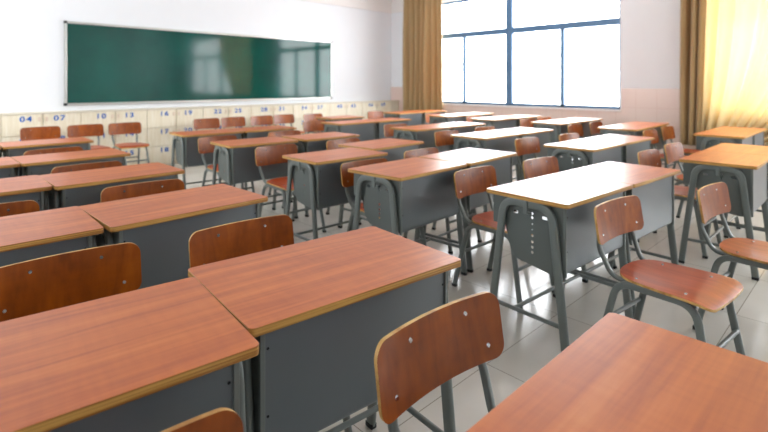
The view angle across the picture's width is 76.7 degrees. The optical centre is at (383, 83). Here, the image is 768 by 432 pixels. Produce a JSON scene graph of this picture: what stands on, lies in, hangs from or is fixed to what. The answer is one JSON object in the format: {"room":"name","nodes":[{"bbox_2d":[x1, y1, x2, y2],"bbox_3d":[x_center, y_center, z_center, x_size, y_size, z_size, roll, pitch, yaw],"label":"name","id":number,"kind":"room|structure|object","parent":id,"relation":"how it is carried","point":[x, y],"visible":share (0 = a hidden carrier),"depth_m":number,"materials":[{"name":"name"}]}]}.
{"room":"classroom","nodes":[
{"label":"classroom","id":0,"kind":"room"},
{"bbox_2d":[0,0,390,112],"bbox_3d":[-3.127,-0.355,7.282,9.470,3.200,0.200,0,0,-44],"label":"wall","id":1,"kind":"structure","parent":0,"point":[31,31],"depth_m":7.33,"materials":[{"name":"white paint"}]},
{"bbox_2d":[63,20,331,105],"bbox_3d":[-2.534,-0.264,7.691,4.316,1.089,0.040,0,0,-44],"label":"chalkboard","id":2,"kind":"object","parent":1,"relation":"attached to","point":[105,64],"visible":1,"depth_m":7.27,"materials":[{"name":"green metal"}]},
{"bbox_2d":[301,0,390,12],"bbox_3d":[-3.063,-1.728,7.180,9.020,0.455,0.035,0,0,-44],"label":"trim","id":3,"kind":"structure","parent":1,"relation":"attached to","point":[373,5],"depth_m":9.73,"materials":[{"name":"paint"}]},
{"bbox_2d":[48,164,767,431],"bbox_3d":[0.934,1.195,3.070,9.020,0.100,11.500,0,0,-44],"label":"floor","id":4,"kind":"structure","parent":0,"point":[530,344],"depth_m":2.51,"materials":[{"name":"tile"}]},
{"bbox_2d":[0,157,19,178],"bbox_3d":[-2.539,0.812,2.845,0.416,0.665,0.616,0,0,45],"label":"school desk","id":5,"kind":"object","parent":4,"relation":"on","point":[8,165],"visible":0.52,"depth_m":2.90,"materials":[{"name":"grey paint"}]},
{"bbox_2d":[0,200,39,216],"bbox_3d":[-1.491,0.821,1.820,0.386,0.648,0.468,0,0,-44],"label":"chair","id":6,"kind":"object","parent":4,"relation":"on","point":[28,206],"visible":0.17,"depth_m":2.05,"materials":[{"name":"grey paint"}]},
{"bbox_2d":[0,175,51,210],"bbox_3d":[-1.912,0.812,2.214,0.616,0.665,0.416,0,0,-44],"label":"school desk","id":7,"kind":"object","parent":4,"relation":"on","point":[35,188],"visible":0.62,"depth_m":2.27,"materials":[{"name":"grey paint"}]},
{"bbox_2d":[0,111,80,141],"bbox_3d":[-4.187,0.745,5.927,0.790,0.800,0.260,0,0,-44],"label":"locker","id":8,"kind":"object","parent":4,"relation":"on","point":[11,123],"visible":0.28,"depth_m":5.79,"materials":[{"name":"beige paint"}]},
{"bbox_2d":[20,126,60,140],"bbox_3d":[-3.837,0.821,5.475,0.386,0.648,0.468,0,0,-44],"label":"chair","id":9,"kind":"object","parent":4,"relation":"on","point":[47,132],"visible":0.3,"depth_m":5.61,"materials":[{"name":"grey paint"}]},
{"bbox_2d":[0,137,93,156],"bbox_3d":[-2.812,0.812,4.044,0.616,0.665,0.416,0,0,-45],"label":"school desk","id":10,"kind":"object","parent":4,"relation":"on","point":[14,148],"visible":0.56,"depth_m":3.92,"materials":[{"name":"grey paint"}]},
{"bbox_2d":[0,206,103,304],"bbox_3d":[-1.291,0.812,1.562,0.616,0.665,0.416,0,0,-43],"label":"school desk","id":11,"kind":"object","parent":4,"relation":"on","point":[33,235],"visible":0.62,"depth_m":1.59,"materials":[{"name":"grey paint"}]},
{"bbox_2d":[24,147,82,155],"bbox_3d":[-2.398,0.821,3.603,0.468,0.648,0.386,0,0,44],"label":"chair","id":12,"kind":"object","parent":4,"relation":"on","point":[63,149],"visible":0.22,"depth_m":3.74,"materials":[{"name":"grey paint"}]},
{"bbox_2d":[0,242,141,321],"bbox_3d":[-0.792,0.821,1.266,0.386,0.648,0.468,0,0,-41],"label":"chair","id":13,"kind":"object","parent":4,"relation":"on","point":[34,286],"visible":0.37,"depth_m":1.42,"materials":[{"name":"grey paint"}]},
{"bbox_2d":[11,148,130,208],"bbox_3d":[-2.099,0.812,3.274,0.416,0.665,0.616,0,0,45],"label":"school desk","id":14,"kind":"object","parent":4,"relation":"on","point":[40,164],"visible":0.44,"depth_m":3.17,"materials":[{"name":"grey paint"}]},
{"bbox_2d":[51,161,121,173],"bbox_3d":[-1.706,0.821,2.881,0.386,0.648,0.468,0,0,-44],"label":"chair","id":15,"kind":"object","parent":4,"relation":"on","point":[87,166],"visible":0.13,"depth_m":3.02,"materials":[{"name":"grey paint"}]},
{"bbox_2d":[67,124,110,149],"bbox_3d":[-3.511,0.821,5.791,0.386,0.648,0.468,0,0,-44],"label":"chair","id":16,"kind":"object","parent":4,"relation":"on","point":[85,130],"visible":0.51,"depth_m":5.92,"materials":[{"name":"grey paint"}]},
{"bbox_2d":[38,162,184,234],"bbox_3d":[-1.459,0.812,2.626,0.416,0.665,0.616,0,0,45],"label":"school desk","id":17,"kind":"object","parent":4,"relation":"on","point":[83,187],"visible":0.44,"depth_m":2.48,"materials":[{"name":"grey paint"}]},
{"bbox_2d":[76,108,146,164],"bbox_3d":[-3.621,0.745,6.477,0.790,0.800,0.260,0,0,-44],"label":"locker","id":18,"kind":"object","parent":4,"relation":"on","point":[104,117],"visible":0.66,"depth_m":6.45,"materials":[{"name":"beige paint"}]},
{"bbox_2d":[108,122,149,163],"bbox_3d":[-3.186,0.821,6.080,0.386,0.648,0.468,0,0,-44],"label":"chair","id":19,"kind":"object","parent":4,"relation":"on","point":[128,127],"visible":0.85,"depth_m":6.16,"materials":[{"name":"grey paint"}]},
{"bbox_2d":[0,277,258,431],"bbox_3d":[-0.588,0.812,0.867,0.616,0.665,0.416,0,0,-38],"label":"school desk","id":20,"kind":"object","parent":4,"relation":"on","point":[157,358],"visible":0.94,"depth_m":0.86,"materials":[{"name":"grey paint"}]},
{"bbox_2d":[101,179,183,202],"bbox_3d":[-1.075,0.821,2.288,0.386,0.648,0.468,0,0,-41],"label":"chair","id":21,"kind":"object","parent":4,"relation":"on","point":[133,190],"visible":0.19,"depth_m":2.43,"materials":[{"name":"grey paint"}]},
{"bbox_2d":[142,107,202,164],"bbox_3d":[-3.054,0.745,7.028,0.790,0.800,0.260,0,0,-44],"label":"locker","id":22,"kind":"object","parent":4,"relation":"on","point":[160,121],"visible":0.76,"depth_m":6.85,"materials":[{"name":"beige paint"}]},
{"bbox_2d":[79,184,267,289],"bbox_3d":[-0.843,0.812,1.984,0.416,0.665,0.616,0,0,44],"label":"school desk","id":23,"kind":"object","parent":4,"relation":"on","point":[162,225],"visible":0.54,"depth_m":1.83,"materials":[{"name":"grey paint"}]},
{"bbox_2d":[161,408,243,431],"bbox_3d":[-0.216,0.821,0.488,0.468,0.648,0.386,0,0,43],"label":"chair","id":24,"kind":"object","parent":4,"relation":"on","point":[219,419],"visible":1,"depth_m":0.73,"materials":[{"name":"grey paint"}]},
{"bbox_2d":[193,118,219,165],"bbox_3d":[-2.415,0.821,6.830,0.386,0.648,0.468,0,0,-44],"label":"chair","id":25,"kind":"object","parent":4,"relation":"on","point":[206,123],"visible":0.3,"depth_m":6.97,"materials":[{"name":"grey paint"}]},
{"bbox_2d":[169,129,244,188],"bbox_3d":[-1.768,0.812,4.868,0.616,0.665,0.416,0,0,-42],"label":"school desk","id":26,"kind":"object","parent":4,"relation":"on","point":[190,156],"visible":0.63,"depth_m":4.66,"materials":[{"name":"grey paint"}]},
{"bbox_2d":[197,105,251,129],"bbox_3d":[-2.488,0.745,7.579,0.790,0.800,0.260,0,0,-44],"label":"locker","id":27,"kind":"object","parent":4,"relation":"on","point":[219,112],"visible":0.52,"depth_m":7.50,"materials":[{"name":"beige paint"}]},
{"bbox_2d":[198,135,254,192],"bbox_3d":[-1.444,0.821,4.468,0.386,0.648,0.468,0,0,-44],"label":"chair","id":28,"kind":"object","parent":4,"relation":"on","point":[204,146],"visible":0.45,"depth_m":4.50,"materials":[{"name":"grey paint"}]},
{"bbox_2d":[221,117,245,128],"bbox_3d":[-2.128,0.821,7.137,0.386,0.648,0.468,0,0,-44],"label":"chair","id":29,"kind":"object","parent":4,"relation":"on","point":[226,121],"visible":0.36,"depth_m":7.28,"materials":[{"name":"grey paint"}]},
{"bbox_2d":[210,136,297,218],"bbox_3d":[-1.088,0.812,4.089,0.616,0.665,0.416,0,0,-42],"label":"school desk","id":30,"kind":"object","parent":4,"relation":"on","point":[239,160],"visible":0.69,"depth_m":3.91,"materials":[{"name":"grey paint"}]},
{"bbox_2d":[250,115,272,126],"bbox_3d":[-1.780,0.821,7.447,0.386,0.648,0.468,0,0,-44],"label":"chair","id":31,"kind":"object","parent":4,"relation":"on","point":[265,119],"visible":0.42,"depth_m":7.59,"materials":[{"name":"grey paint"}]},
{"bbox_2d":[229,125,296,190],"bbox_3d":[-1.310,0.812,5.277,0.616,0.665,0.416,0,0,-42],"label":"school desk","id":32,"kind":"object","parent":4,"relation":"on","point":[262,131],"visible":0.27,"depth_m":5.11,"materials":[{"name":"grey paint"}]},
{"bbox_2d":[189,214,351,431],"bbox_3d":[-0.379,0.821,1.592,0.386,0.648,0.468,0,0,-40],"label":"chair","id":33,"kind":"object","parent":4,"relation":"on","point":[245,237],"visible":0.27,"depth_m":1.74,"materials":[{"name":"grey paint"}]},
{"bbox_2d":[251,104,292,126],"bbox_3d":[-1.922,0.745,8.130,0.790,0.800,0.260,0,0,-44],"label":"locker","id":34,"kind":"object","parent":4,"relation":"on","point":[260,109],"visible":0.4,"depth_m":8.05,"materials":[{"name":"beige paint"}]},
{"bbox_2d":[268,130,300,202],"bbox_3d":[-0.918,0.821,4.965,0.386,0.648,0.468,0,0,-42],"label":"chair","id":35,"kind":"object","parent":4,"relation":"on","point":[291,132],"visible":0.23,"depth_m":5.09,"materials":[{"name":"grey paint"}]},
{"bbox_2d":[273,114,304,133],"bbox_3d":[-1.497,0.821,7.750,0.386,0.648,0.468,0,0,-44],"label":"chair","id":36,"kind":"object","parent":4,"relation":"on","point":[283,118],"visible":0.53,"depth_m":7.89,"materials":[{"name":"grey paint"}]},
{"bbox_2d":[255,144,325,232],"bbox_3d":[-0.736,0.821,3.783,0.386,0.648,0.468,0,0,-44],"label":"chair","id":37,"kind":"object","parent":4,"relation":"on","point":[265,155],"visible":0.59,"depth_m":3.83,"materials":[{"name":"grey paint"}]},
{"bbox_2d":[288,102,329,133],"bbox_3d":[-1.355,0.745,8.680,0.790,0.800,0.260,0,0,-44],"label":"locker","id":38,"kind":"object","parent":4,"relation":"on","point":[299,109],"visible":0.28,"depth_m":8.53,"materials":[{"name":"beige paint"}]},
{"bbox_2d":[303,113,322,133],"bbox_3d":[-1.049,0.821,7.935,0.386,0.648,0.468,0,0,-44],"label":"chair","id":39,"kind":"object","parent":4,"relation":"on","point":[307,117],"visible":0.3,"depth_m":8.04,"materials":[{"name":"grey paint"}]},
{"bbox_2d":[303,120,325,133],"bbox_3d":[-0.811,0.821,6.464,0.386,0.648,0.468,0,0,-44],"label":"chair","id":40,"kind":"object","parent":4,"relation":"on","point":[313,125],"visible":0.35,"depth_m":6.60,"materials":[{"name":"grey paint"}]},
{"bbox_2d":[282,132,359,216],"bbox_3d":[-0.582,0.812,4.526,0.616,0.665,0.416,0,0,-43],"label":"school desk","id":41,"kind":"object","parent":4,"relation":"on","point":[313,142],"visible":0.38,"depth_m":4.33,"materials":[{"name":"grey paint"}]},
{"bbox_2d":[188,226,460,431],"bbox_3d":[-0.146,0.812,1.297,0.616,0.665,0.416,0,0,-39],"label":"school desk","id":42,"kind":"object","parent":4,"relation":"on","point":[318,311],"visible":0.65,"depth_m":1.15,"materials":[{"name":"grey paint"}]},
{"bbox_2d":[282,147,387,240],"bbox_3d":[-0.326,0.812,3.323,0.616,0.665,0.416,0,0,-43],"label":"school desk","id":43,"kind":"object","parent":4,"relation":"on","point":[323,187],"visible":0.6,"depth_m":3.12,"materials":[{"name":"grey paint"}]},
{"bbox_2d":[315,115,364,132],"bbox_3d":[-0.635,0.812,7.054,0.616,0.665,0.416,0,0,-42],"label":"school desk","id":44,"kind":"object","parent":4,"relation":"on","point":[347,117],"visible":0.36,"depth_m":6.93,"materials":[{"name":"grey paint"}]},
{"bbox_2d":[324,101,361,115],"bbox_3d":[-0.789,0.745,9.231,0.790,0.800,0.260,0,0,-44],"label":"locker","id":45,"kind":"object","parent":4,"relation":"on","point":[352,108],"visible":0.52,"depth_m":9.13,"materials":[{"name":"beige paint"}]},
{"bbox_2d":[326,138,360,224],"bbox_3d":[-0.231,0.821,4.225,0.386,0.648,0.468,0,0,-44],"label":"chair","id":46,"kind":"object","parent":4,"relation":"on","point":[331,144],"visible":0.29,"depth_m":4.32,"materials":[{"name":"grey paint"}]},
{"bbox_2d":[321,120,377,140],"bbox_3d":[-0.431,0.812,6.161,0.616,0.665,0.416,0,0,-43],"label":"school desk","id":47,"kind":"object","parent":4,"relation":"on","point":[365,129],"visible":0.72,"depth_m":6.04,"materials":[{"name":"grey paint"}]},
{"bbox_2d":[367,111,383,118],"bbox_3d":[-0.027,0.821,8.706,0.386,0.648,0.468,0,0,-44],"label":"chair","id":48,"kind":"object","parent":4,"relation":"on","point":[371,114],"visible":0.23,"depth_m":8.85,"materials":[{"name":"grey paint"}]},
{"bbox_2d":[358,100,399,118],"bbox_3d":[-0.133,0.745,9.869,1.040,0.800,0.260,0,0,-44],"label":"locker","id":49,"kind":"object","parent":4,"relation":"on","point":[381,105],"visible":0.39,"depth_m":9.77,"materials":[{"name":"beige paint"}]},
{"bbox_2d":[338,138,423,227],"bbox_3d":[-0.014,0.812,3.948,0.416,0.665,0.616,0,0,43],"label":"school desk","id":50,"kind":"object","parent":4,"relation":"on","point":[395,148],"visible":0.38,"depth_m":3.84,"materials":[{"name":"grey paint"}]},
{"bbox_2d":[340,158,426,245],"bbox_3d":[0.000,0.821,2.999,0.386,0.648,0.468,0,0,-40],"label":"chair","id":51,"kind":"object","parent":4,"relation":"on","point":[347,178],"visible":0.24,"depth_m":3.04,"materials":[{"name":"grey paint"}]},
{"bbox_2d":[361,118,410,139],"bbox_3d":[0.019,0.812,6.578,0.616,0.665,0.416,0,0,-43],"label":"school desk","id":52,"kind":"object","parent":4,"relation":"on","point":[379,127],"visible":0.39,"depth_m":6.37,"materials":[{"name":"grey paint"}]},
{"bbox_2d":[384,123,406,137],"bbox_3d":[0.266,0.821,5.860,0.386,0.648,0.468,0,0,-40],"label":"chair","id":53,"kind":"object","parent":4,"relation":"on","point":[388,132],"visible":0.22,"depth_m":5.95,"materials":[{"name":"grey paint"}]},
{"bbox_2d":[383,111,423,125],"bbox_3d":[0.337,0.812,8.255,0.616,0.665,0.416,0,0,-44],"label":"school desk","id":54,"kind":"object","parent":4,"relation":"on","point":[416,117],"visible":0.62,"depth_m":8.15,"materials":[{"name":"grey paint"}]},
{"bbox_2d":[348,157,466,275],"bbox_3d":[0.148,0.812,2.836,0.416,0.665,0.616,0,0,43],"label":"school desk","id":55,"kind":"object","parent":4,"relation":"on","point":[412,193],"visible":0.85,"depth_m":2.68,"materials":[{"name":"grey paint"}]},
{"bbox_2d":[390,124,452,152],"bbox_3d":[0.428,0.812,5.406,0.616,0.665,0.416,0,0,-43],"label":"school desk","id":56,"kind":"object","parent":4,"relation":"on","point":[425,133],"visible":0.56,"depth_m":5.24,"materials":[{"name":"grey paint"}]},
{"bbox_2d":[410,110,446,136],"bbox_3d":[0.781,0.812,8.678,0.616,0.665,0.416,0,0,-44],"label":"school desk","id":57,"kind":"object","parent":4,"relation":"on","point":[424,111],"visible":0.3,"depth_m":8.44,"materials":[{"name":"grey paint"}]},
{"bbox_2d":[425,113,439,123],"bbox_3d":[0.954,0.821,8.041,0.386,0.648,0.468,0,0,-44],"label":"chair","id":58,"kind":"object","parent":4,"relation":"on","point":[427,118],"visible":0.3,"depth_m":8.10,"materials":[{"name":"grey paint"}]},
{"bbox_2d":[374,291,503,431],"bbox_3d":[0.253,0.821,0.904,0.386,0.648,0.468,0,0,-41],"label":"chair","id":59,"kind":"object","parent":4,"relation":"on","point":[446,341],"visible":0.91,"depth_m":1.05,"materials":[{"name":"laminate"}]},
{"bbox_2d":[403,147,481,253],"bbox_3d":[0.417,0.821,3.551,0.386,0.648,0.468,0,0,-44],"label":"chair","id":60,"kind":"object","parent":4,"relation":"on","point":[424,151],"visible":0.22,"depth_m":3.57,"materials":[{"name":"grey paint"}]},
{"bbox_2d":[434,130,458,152],"bbox_3d":[0.789,0.821,4.973,0.386,0.648,0.468,0,0,-42],"label":"chair","id":61,"kind":"object","parent":4,"relation":"on","point":[442,138],"visible":0.31,"depth_m":5.10,"materials":[{"name":"grey paint"}]},
{"bbox_2d":[427,114,471,123],"bbox_3d":[1.021,0.812,7.493,0.616,0.665,0.416,0,0,-44],"label":"school desk","id":62,"kind":"object","parent":4,"relation":"on","point":[446,118],"visible":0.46,"depth_m":7.35,"materials":[{"name":"grey paint"}]},
{"bbox_2d":[429,122,485,150],"bbox_3d":[0.879,0.812,5.824,0.616,0.665,0.416,0,0,-43],"label":"school desk","id":63,"kind":"object","parent":4,"relation":"on","point":[461,127],"visible":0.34,"depth_m":5.72,"materials":[{"name":"grey paint"}]},
{"bbox_2d":[419,148,516,272],"bbox_3d":[0.580,0.812,3.298,0.416,0.665,0.616,0,0,42],"label":"school desk","id":64,"kind":"object","parent":4,"relation":"on","point":[501,161],"visible":0.4,"depth_m":3.18,"materials":[{"name":"grey paint"}]},
{"bbox_2d":[453,112,493,125],"bbox_3d":[1.461,0.812,7.921,0.616,0.665,0.416,0,0,-44],"label":"school desk","id":65,"kind":"object","parent":4,"relation":"on","point":[481,114],"visible":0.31,"depth_m":7.87,"materials":[{"name":"grey paint"}]},
{"bbox_2d":[466,116,480,122],"bbox_3d":[1.517,0.821,7.333,0.386,0.648,0.468,0,0,-44],"label":"chair","id":66,"kind":"object","parent":4,"relation":"on","point":[468,117],"visible":0.09,"depth_m":7.44,"materials":[{"name":"grey paint"}]},
{"bbox_2d":[450,131,521,211],"bbox_3d":[0.984,0.812,4.635,0.616,0.665,0.416,0,0,-43],"label":"school desk","id":67,"kind":"object","parent":4,"relation":"on","point":[488,140],"visible":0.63,"depth_m":4.52,"materials":[{"name":"grey paint"}]},
{"bbox_2d":[470,116,518,129],"bbox_3d":[1.563,0.812,6.835,0.616,0.665,0.416,0,0,-42],"label":"school desk","id":68,"kind":"object","parent":4,"relation":"on","point":[498,122],"visible":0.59,"depth_m":6.71,"materials":[{"name":"grey paint"}]},
{"bbox_2d":[475,126,515,170],"bbox_3d":[1.298,0.821,5.468,0.386,0.648,0.468,0,0,-42],"label":"chair","id":69,"kind":"object","parent":4,"relation":"on","point":[487,128],"visible":0.1,"depth_m":5.62,"materials":[{"name":"grey paint"}]},
{"bbox_2d":[452,165,553,312],"bbox_3d":[0.662,0.821,2.708,0.386,0.648,0.468,0,0,-42],"label":"chair","id":70,"kind":"object","parent":4,"relation":"on","point":[474,180],"visible":0.67,"depth_m":2.75,"materials":[{"name":"grey paint"}]},
{"bbox_2d":[499,115,541,126],"bbox_3d":[2.018,0.812,7.248,0.616,0.665,0.416,0,0,-42],"label":"school desk","id":71,"kind":"object","parent":4,"relation":"on","point":[520,117],"visible":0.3,"depth_m":7.15,"materials":[{"name":"grey paint"}]},
{"bbox_2d":[489,127,553,179],"bbox_3d":[1.433,0.812,5.053,0.616,0.665,0.416,0,0,-43],"label":"school desk","id":72,"kind":"object","parent":4,"relation":"on","point":[544,135],"visible":0.36,"depth_m":5.00,"materials":[{"name":"grey paint"}]},
{"bbox_2d":[514,137,539,211],"bbox_3d":[1.439,0.821,4.314,0.386,0.648,0.468,0,0,-41],"label":"chair","id":73,"kind":"object","parent":4,"relation":"on","point":[528,145],"visible":0.45,"depth_m":4.46,"materials":[{"name":"grey paint"}]},
{"bbox_2d":[520,119,535,127],"bbox_3d":[2.151,0.821,6.695,0.386,0.648,0.468,0,0,-41],"label":"chair","id":74,"kind":"object","parent":4,"relation":"on","point":[527,123],"visible":0.18,"depth_m":6.85,"materials":[{"name":"grey paint"}]},
{"bbox_2d":[537,117,551,120],"bbox_3d":[2.510,0.821,7.072,0.386,0.648,0.468,0,0,-41],"label":"chair","id":75,"kind":"object","parent":4,"relation":"on","point":[540,118],"visible":0.12,"depth_m":7.24,"materials":[{"name":"grey paint"}]},
{"bbox_2d":[531,120,582,157],"bbox_3d":[2.210,0.812,6.185,0.616,0.665,0.416,0,0,-44],"label":"school desk","id":76,"kind":"object","parent":4,"relation":"on","point":[560,127],"visible":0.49,"depth_m":5.96,"materials":[{"name":"grey paint"}]},
{"bbox_2d":[487,173,632,351],"bbox_3d":[0.831,0.812,2.275,0.616,0.665,0.416,0,0,-40],"label":"school desk","id":77,"kind":"object","parent":4,"relation":"on","point":[557,209],"visible":0.92,"depth_m":2.10,"materials":[{"name":"grey paint"}]},
{"bbox_2d":[521,156,616,282],"bbox_3d":[1.159,0.821,3.081,0.386,0.648,0.468,0,0,-38],"label":"chair","id":78,"kind":"object","parent":4,"relation":"on","point":[536,167],"visible":0.3,"depth_m":3.23,"materials":[{"name":"grey paint"}]},
{"bbox_2d":[559,133,579,157],"bbox_3d":[1.968,0.821,4.689,0.386,0.648,0.468,0,0,-41],"label":"chair","id":79,"kind":"object","parent":4,"relation":"on","point":[569,136],"visible":0.19,"depth_m":4.85,"materials":[{"name":"grey paint"}]},
{"bbox_2d":[568,124,583,156],"bbox_3d":[2.464,0.821,5.785,0.386,0.648,0.468,0,0,-44],"label":"chair","id":80,"kind":"object","parent":4,"relation":"on","point":[575,128],"visible":0.18,"depth_m":5.97,"materials":[{"name":"grey paint"}]},
{"bbox_2d":[554,117,602,137],"bbox_3d":[2.655,0.812,6.608,0.616,0.665,0.416,0,0,-44],"label":"school desk","id":81,"kind":"object","parent":4,"relation":"on","point":[586,127],"visible":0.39,"depth_m":6.44,"materials":[{"name":"grey paint"}]},
{"bbox_2d":[544,139,626,171],"bbox_3d":[1.621,0.812,3.893,0.616,0.665,0.416,0,0,-42],"label":"school desk","id":82,"kind":"object","parent":4,"relation":"on","point":[585,152],"visible":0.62,"depth_m":3.74,"materials":[{"name":"grey paint"}]},
{"bbox_2d":[589,121,602,136],"bbox_3d":[2.890,0.821,6.179,0.386,0.648,0.468,0,0,-44],"label":"chair","id":83,"kind":"object","parent":4,"relation":"on","point":[593,125],"visible":0.3,"depth_m":6.32,"materials":[{"name":"grey paint"}]},
{"bbox_2d":[466,313,767,431],"bbox_3d":[0.402,0.812,0.670,0.616,0.665,0.416,0,0,-44],"label":"school desk","id":84,"kind":"object","parent":4,"relation":"on","point":[623,374],"visible":1,"depth_m":0.77,"materials":[{"name":"laminate"}]},
{"bbox_2d":[581,134,654,164],"bbox_3d":[2.076,0.812,4.305,0.616,0.665,0.416,0,0,-42],"label":"school desk","id":85,"kind":"object","parent":4,"relation":"on","point":[635,144],"visible":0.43,"depth_m":4.19,"materials":[{"name":"grey paint"}]},
{"bbox_2d":[558,161,680,316],"bbox_3d":[1.300,0.812,2.671,0.616,0.665,0.416,0,0,-40],"label":"school desk","id":86,"kind":"object","parent":4,"relation":"on","point":[654,186],"visible":0.49,"depth_m":2.60,"materials":[{"name":"grey paint"}]},
{"bbox_2d":[597,124,653,135],"bbox_3d":[2.708,0.812,5.428,0.416,0.665,0.616,0,0,45],"label":"school desk","id":87,"kind":"object","parent":4,"relation":"on","point":[619,129],"visible":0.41,"depth_m":5.27,"materials":[{"name":"grey paint"}]},
{"bbox_2d":[621,121,668,167],"bbox_3d":[3.139,0.812,5.866,0.416,0.665,0.616,0,0,45],"label":"school desk","id":88,"kind":"object","parent":4,"relation":"on","point":[657,126],"visible":0.32,"depth_m":5.75,"materials":[{"name":"grey paint"}]},
{"bbox_2d":[643,129,684,184],"bbox_3d":[2.979,0.821,5.059,0.386,0.648,0.468,0,0,-42],"label":"chair","id":89,"kind":"object","parent":4,"relation":"on","point":[647,133],"visible":0.32,"depth_m":5.24,"materials":[{"name":"grey paint"}]},
{"bbox_2d":[594,195,745,355],"bbox_3d":[1.111,0.821,1.911,0.386,0.648,0.468,0,0,-38],"label":"chair","id":90,"kind":"object","parent":4,"relation":"on","point":[689,288],"visible":0.94,"depth_m":1.91,"materials":[{"name":"grey paint"}]},
{"bbox_2d":[637,149,721,258],"bbox_3d":[2.092,0.821,3.464,0.386,0.648,0.468,0,0,-41],"label":"chair","id":91,"kind":"object","parent":4,"relation":"on","point":[651,157],"visible":0.29,"depth_m":3.46,"materials":[{"name":"grey paint"}]},
{"bbox_2d":[661,126,699,168],"bbox_3d":[3.420,0.821,5.495,0.386,0.648,0.468,0,0,-42],"label":"chair","id":92,"kind":"object","parent":4,"relation":"on","point":[667,132],"visible":0.49,"depth_m":5.61,"materials":[{"name":"grey paint"}]},
{"bbox_2d":[663,142,740,237],"bbox_3d":[2.529,0.821,3.889,0.386,0.648,0.468,0,0,-41],"label":"chair","id":93,"kind":"object","parent":4,"relation":"on","point":[673,152],"visible":0.49,"depth_m":4.03,"materials":[{"name":"grey paint"}]},
{"bbox_2d":[678,150,767,280],"bbox_3d":[2.244,0.812,3.173,0.616,0.665,0.416,0,0,-44],"label":"school desk","id":94,"kind":"object","parent":4,"relation":"on","point":[745,176],"visible":0.89,"depth_m":3.02,"materials":[{"name":"grey paint"}]},
{"bbox_2d":[693,130,756,202],"bbox_3d":[3.327,0.812,4.728,0.616,0.665,0.416,0,0,-44],"label":"school desk","id":95,"kind":"object","parent":4,"relation":"on","point":[706,139],"visible":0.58,"depth_m":4.60,"materials":[{"name":"grey paint"}]},
{"bbox_2d":[692,182,767,329],"bbox_3d":[1.715,0.821,2.206,0.386,0.648,0.468,0,0,-39],"label":"chair","id":96,"kind":"object","parent":4,"relation":"on","point":[713,199],"visible":0.96,"depth_m":2.27,"materials":[{"name":"grey paint"}]},
{"bbox_2d":[705,143,767,236],"bbox_3d":[2.684,0.812,3.601,0.616,0.665,0.416,0,0,-44],"label":"school desk","id":97,"kind":"object","parent":4,"relation":"on","point":[724,147],"visible":0.22,"depth_m":3.55,"materials":[{"name":"grey paint"}]},
{"bbox_2d":[710,126,766,145],"bbox_3d":[3.767,0.812,5.156,0.616,0.665,0.416,0,0,-44],"label":"school desk","id":98,"kind":"object","parent":4,"relation":"on","point":[758,139],"visible":0.23,"depth_m":5.11,"materials":[{"name":"grey paint"}]},
{"bbox_2d":[391,0,679,111],"bbox_3d":[4.253,-0.355,6.298,0.240,3.200,11.500,0,0,-44],"label":"wall","id":99,"kind":"structure","parent":0,"point":[649,29],"depth_m":6.76,"materials":[{"name":"white paint"}]},
{"bbox_2d":[391,0,403,12],"bbox_3d":[0.395,-1.728,10.068,0.035,0.455,0.645,0,0,-44],"label":"trim","id":100,"kind":"structure","parent":99,"relation":"attached to","point":[396,5],"depth_m":10.18,"materials":[{"name":"paint"}]},
{"bbox_2d":[403,0,442,110],"bbox_3d":[0.637,-0.547,9.686,0.131,2.684,1.400,0,0,-44],"label":"curtain","id":101,"kind":"object","parent":99,"relation":"hanging from","point":[422,19],"visible":0.84,"depth_m":9.55,"materials":[{"name":"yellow fabric"}]},
{"bbox_2d":[442,0,620,111],"bbox_3d":[2.150,-0.587,8.411,0.230,1.976,3.817,0,0,-44],"label":"window","id":102,"kind":"structure","parent":99,"relation":"in","point":[510,30],"depth_m":8.33,"materials":[{"name":"blue metal"}]},
{"bbox_2d":[391,87,695,169],"bbox_3d":[4.163,0.605,6.210,0.012,1.080,11.500,0,0,-44],"label":"trim","id":103,"kind":"structure","parent":99,"relation":"attached to","point":[639,105],"depth_m":6.89,"materials":[{"name":"paint"}]},
{"bbox_2d":[680,0,767,145],"bbox_3d":[4.896,-0.549,5.319,3.399,2.671,0.168,0,0,44],"label":"curtain","id":104,"kind":"object","parent":99,"relation":"hanging from","point":[724,43],"visible":0.93,"depth_m":6.00,"materials":[{"name":"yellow fabric"}]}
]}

